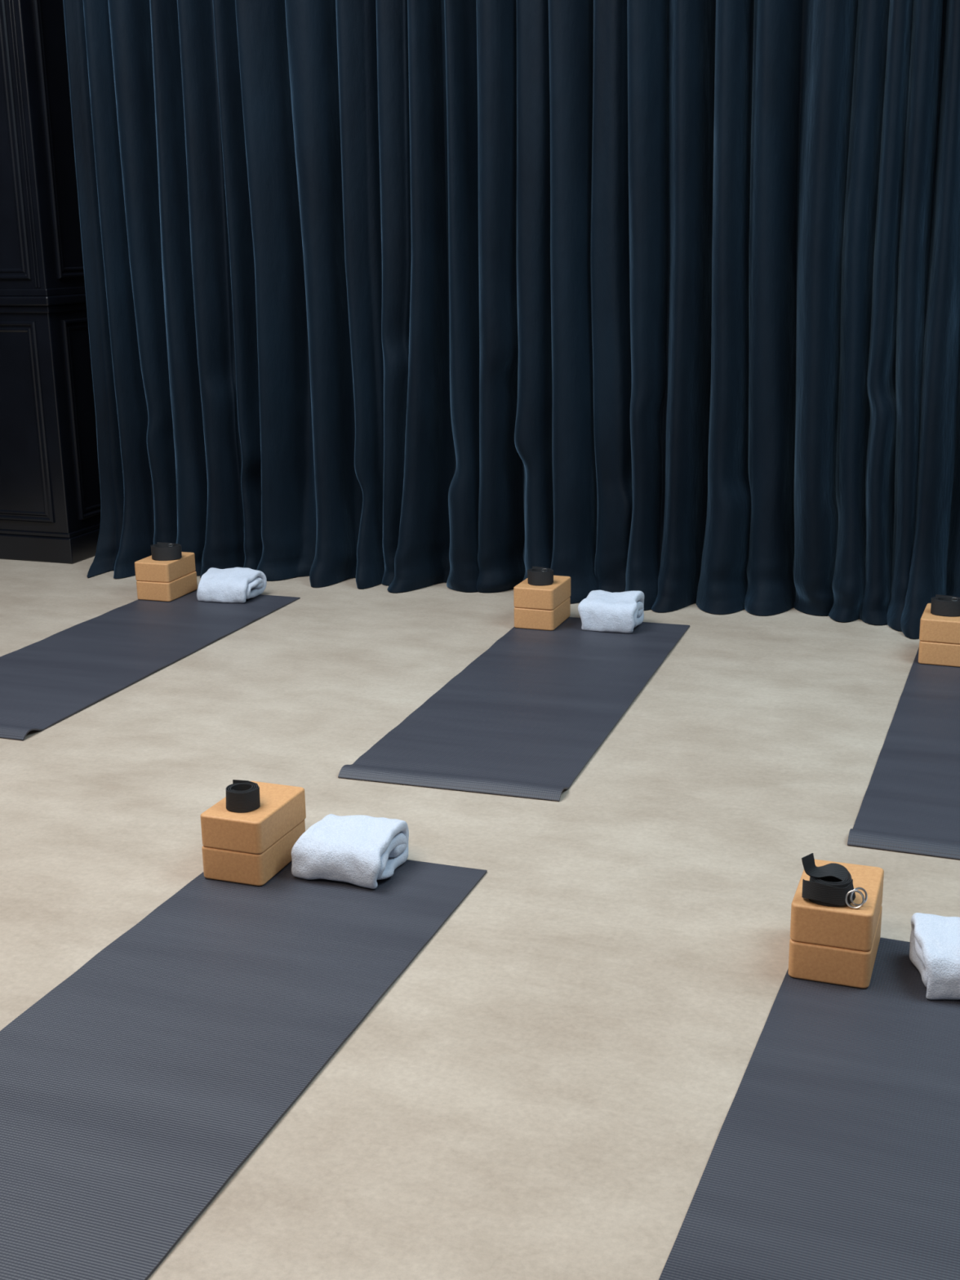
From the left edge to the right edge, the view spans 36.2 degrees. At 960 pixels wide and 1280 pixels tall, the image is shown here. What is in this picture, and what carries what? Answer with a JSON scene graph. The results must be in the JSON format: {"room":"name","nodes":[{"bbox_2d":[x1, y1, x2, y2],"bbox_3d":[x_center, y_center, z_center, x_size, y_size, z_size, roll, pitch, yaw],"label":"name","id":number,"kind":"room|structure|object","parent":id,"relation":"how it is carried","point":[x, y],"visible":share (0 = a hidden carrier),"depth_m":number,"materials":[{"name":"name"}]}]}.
{"room":"exercise studio","nodes":[
{"label":"exercise studio","id":0,"kind":"room"},
{"bbox_2d":[0,555,959,1279],"bbox_3d":[-0.024,1.029,1.680,9.400,0.100,9.500,5,16,19],"label":"floor","id":1,"kind":"structure","parent":0,"point":[547,1090],"depth_m":3.26,"materials":[{"name":"beige concrete"}]},
{"bbox_2d":[0,0,101,564],"bbox_3d":[-2.302,-2.026,6.493,1.170,3.300,0.475,5,16,19],"label":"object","id":2,"kind":"object","parent":1,"relation":"on","point":[51,502],"visible":0.71,"depth_m":6.36,"materials":[{"name":"black paint"}]},
{"bbox_2d":[0,590,300,740],"bbox_3d":[-1.306,0.029,5.146,0.610,0.023,1.787,5,16,19],"label":"yoga mat","id":3,"kind":"object","parent":1,"relation":"on","point":[44,682],"visible":0.94,"depth_m":5.10,"materials":[{"name":"grey rubber"}]},
{"bbox_2d":[136,571,197,601],"bbox_3d":[-1.262,-0.221,5.922,0.152,0.076,0.228,4,16,19],"label":"block","id":4,"kind":"object","parent":3,"relation":"on","point":[187,584],"depth_m":5.83,"materials":[{"name":"brown wood"}]},
{"bbox_2d":[134,551,195,582],"bbox_3d":[-1.265,-0.296,5.905,0.152,0.076,0.228,4,16,18],"label":"block","id":5,"kind":"object","parent":4,"relation":"on","point":[147,569],"visible":0.88,"depth_m":5.82,"materials":[{"name":"brown wood"}]},
{"bbox_2d":[151,542,182,560],"bbox_3d":[-1.253,-0.355,5.862,0.124,0.059,0.088,0,15,3],"label":"strap","id":6,"kind":"object","parent":5,"relation":"on","point":[161,551],"depth_m":5.83,"materials":[{"name":"black fabric"}]},
{"bbox_2d":[195,568,267,603],"bbox_3d":[-0.998,-0.226,5.862,0.239,0.110,0.221,4,16,18],"label":"folded towel","id":7,"kind":"object","parent":3,"relation":"on","point":[231,584],"visible":1,"depth_m":5.79,"materials":[{"name":"white fabric"}]},
{"bbox_2d":[0,859,487,1279],"bbox_3d":[-0.572,0.719,2.603,0.610,0.024,1.787,5,16,19],"label":"yoga mat","id":8,"kind":"object","parent":1,"relation":"on","point":[134,1090],"visible":0.9,"depth_m":2.60,"materials":[{"name":"grey rubber"}]},
{"bbox_2d":[201,819,305,885],"bbox_3d":[-0.514,0.475,3.359,0.152,0.076,0.228,5,16,19],"label":"block","id":9,"kind":"object","parent":8,"relation":"on","point":[256,869],"depth_m":3.26,"materials":[{"name":"brown wood"}]},
{"bbox_2d":[200,781,306,853],"bbox_3d":[-0.513,0.401,3.338,0.152,0.076,0.228,5,16,20],"label":"block","id":10,"kind":"object","parent":9,"relation":"on","point":[282,808],"visible":0.85,"depth_m":3.26,"materials":[{"name":"brown wood"}]},
{"bbox_2d":[226,779,260,812],"bbox_3d":[-0.531,0.349,3.286,0.077,0.052,0.075,0,15,3],"label":"strap","id":11,"kind":"object","parent":10,"relation":"on","point":[242,796],"depth_m":3.26,"materials":[{"name":"black fabric"}]},
{"bbox_2d":[290,811,408,887],"bbox_3d":[-0.285,0.468,3.318,0.238,0.104,0.217,5,17,21],"label":"folded towel","id":12,"kind":"object","parent":8,"relation":"on","point":[340,850],"visible":1,"depth_m":3.26,"materials":[{"name":"white fabric"}]},
{"bbox_2d":[62,0,959,639],"bbox_3d":[1.354,-1.717,4.956,6.501,3.401,0.454,5,16,19],"label":"velvet curtain","id":13,"kind":"object","parent":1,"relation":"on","point":[659,300],"visible":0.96,"depth_m":5.55,"materials":[{"name":"blue fabric"}]},
{"bbox_2d":[337,617,689,801],"bbox_3d":[0.193,0.147,4.625,0.610,0.024,1.787,4,16,18],"label":"yoga mat","id":14,"kind":"object","parent":1,"relation":"on","point":[524,718],"visible":0.96,"depth_m":4.38,"materials":[{"name":"grey rubber"}]},
{"bbox_2d":[514,597,570,630],"bbox_3d":[0.230,-0.103,5.407,0.152,0.076,0.228,5,16,19],"label":"block","id":15,"kind":"object","parent":14,"relation":"on","point":[524,618],"depth_m":5.31,"materials":[{"name":"brown wood"}]},
{"bbox_2d":[513,575,570,609],"bbox_3d":[0.230,-0.177,5.386,0.152,0.076,0.228,5,16,20],"label":"block","id":16,"kind":"object","parent":15,"relation":"on","point":[526,595],"visible":0.88,"depth_m":5.29,"materials":[{"name":"brown wood"}]},
{"bbox_2d":[527,566,553,585],"bbox_3d":[0.219,-0.233,5.340,0.096,0.056,0.078,1,16,8],"label":"strap","id":17,"kind":"object","parent":16,"relation":"on","point":[536,575],"depth_m":5.31,"materials":[{"name":"black fabric"}]},
{"bbox_2d":[578,588,644,631],"bbox_3d":[0.478,-0.112,5.333,0.224,0.124,0.211,4,16,18],"label":"folded towel","id":18,"kind":"object","parent":14,"relation":"on","point":[602,609],"visible":1,"depth_m":5.26,"materials":[{"name":"white fabric"}]},
{"bbox_2d":[658,937,959,1279],"bbox_3d":[0.620,0.835,2.115,0.610,0.023,1.787,5,17,21],"label":"yoga mat","id":19,"kind":"object","parent":1,"relation":"on","point":[835,1154],"visible":0.88,"depth_m":2.29,"materials":[{"name":"grey rubber"}]},
{"bbox_2d":[788,906,882,988],"bbox_3d":[0.699,0.587,2.879,0.152,0.076,0.228,5,16,20],"label":"block","id":20,"kind":"object","parent":19,"relation":"on","point":[806,961],"depth_m":2.78,"materials":[{"name":"brown wood"}]},
{"bbox_2d":[790,859,884,951],"bbox_3d":[0.698,0.513,2.860,0.152,0.076,0.228,5,16,20],"label":"block","id":21,"kind":"object","parent":20,"relation":"on","point":[845,926],"visible":0.72,"depth_m":2.77,"materials":[{"name":"brown wood"}]},
{"bbox_2d":[801,853,867,909],"bbox_3d":[0.671,0.452,2.778,0.124,0.086,0.073,3,16,14],"label":"strap","id":22,"kind":"object","parent":21,"relation":"on","point":[831,884],"depth_m":2.76,"materials":[{"name":"black fabric"}]},
{"bbox_2d":[910,915,959,1002],"bbox_3d":[0.953,0.596,2.778,0.249,0.106,0.206,1,16,8],"label":"folded towel","id":23,"kind":"object","parent":19,"relation":"on","point":[935,943],"visible":1,"depth_m":2.73,"materials":[{"name":"white fabric"}]},
{"bbox_2d":[847,647,959,859],"bbox_3d":[1.465,0.267,4.116,0.610,0.024,1.787,5,17,21],"label":"yoga mat","id":24,"kind":"object","parent":1,"relation":"on","point":[910,803],"visible":0.92,"depth_m":3.82,"materials":[{"name":"grey rubber"}]},
{"bbox_2d":[918,640,959,666],"bbox_3d":[1.549,0.019,4.885,0.152,0.076,0.228,5,17,21],"label":"block","id":25,"kind":"object","parent":24,"relation":"on","point":[930,652],"depth_m":4.79,"materials":[{"name":"brown wood"}]},
{"bbox_2d":[919,603,959,644],"bbox_3d":[1.548,-0.055,4.865,0.152,0.076,0.228,5,17,21],"label":"block","id":26,"kind":"object","parent":25,"relation":"on","point":[933,628],"visible":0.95,"depth_m":4.77,"materials":[{"name":"brown wood"}]},
{"bbox_2d":[930,594,959,616],"bbox_3d":[1.542,-0.114,4.828,0.112,0.055,0.082,3,16,14],"label":"strap","id":27,"kind":"object","parent":26,"relation":"on","point":[941,605],"depth_m":4.80,"materials":[{"name":"black fabric"}]}
]}

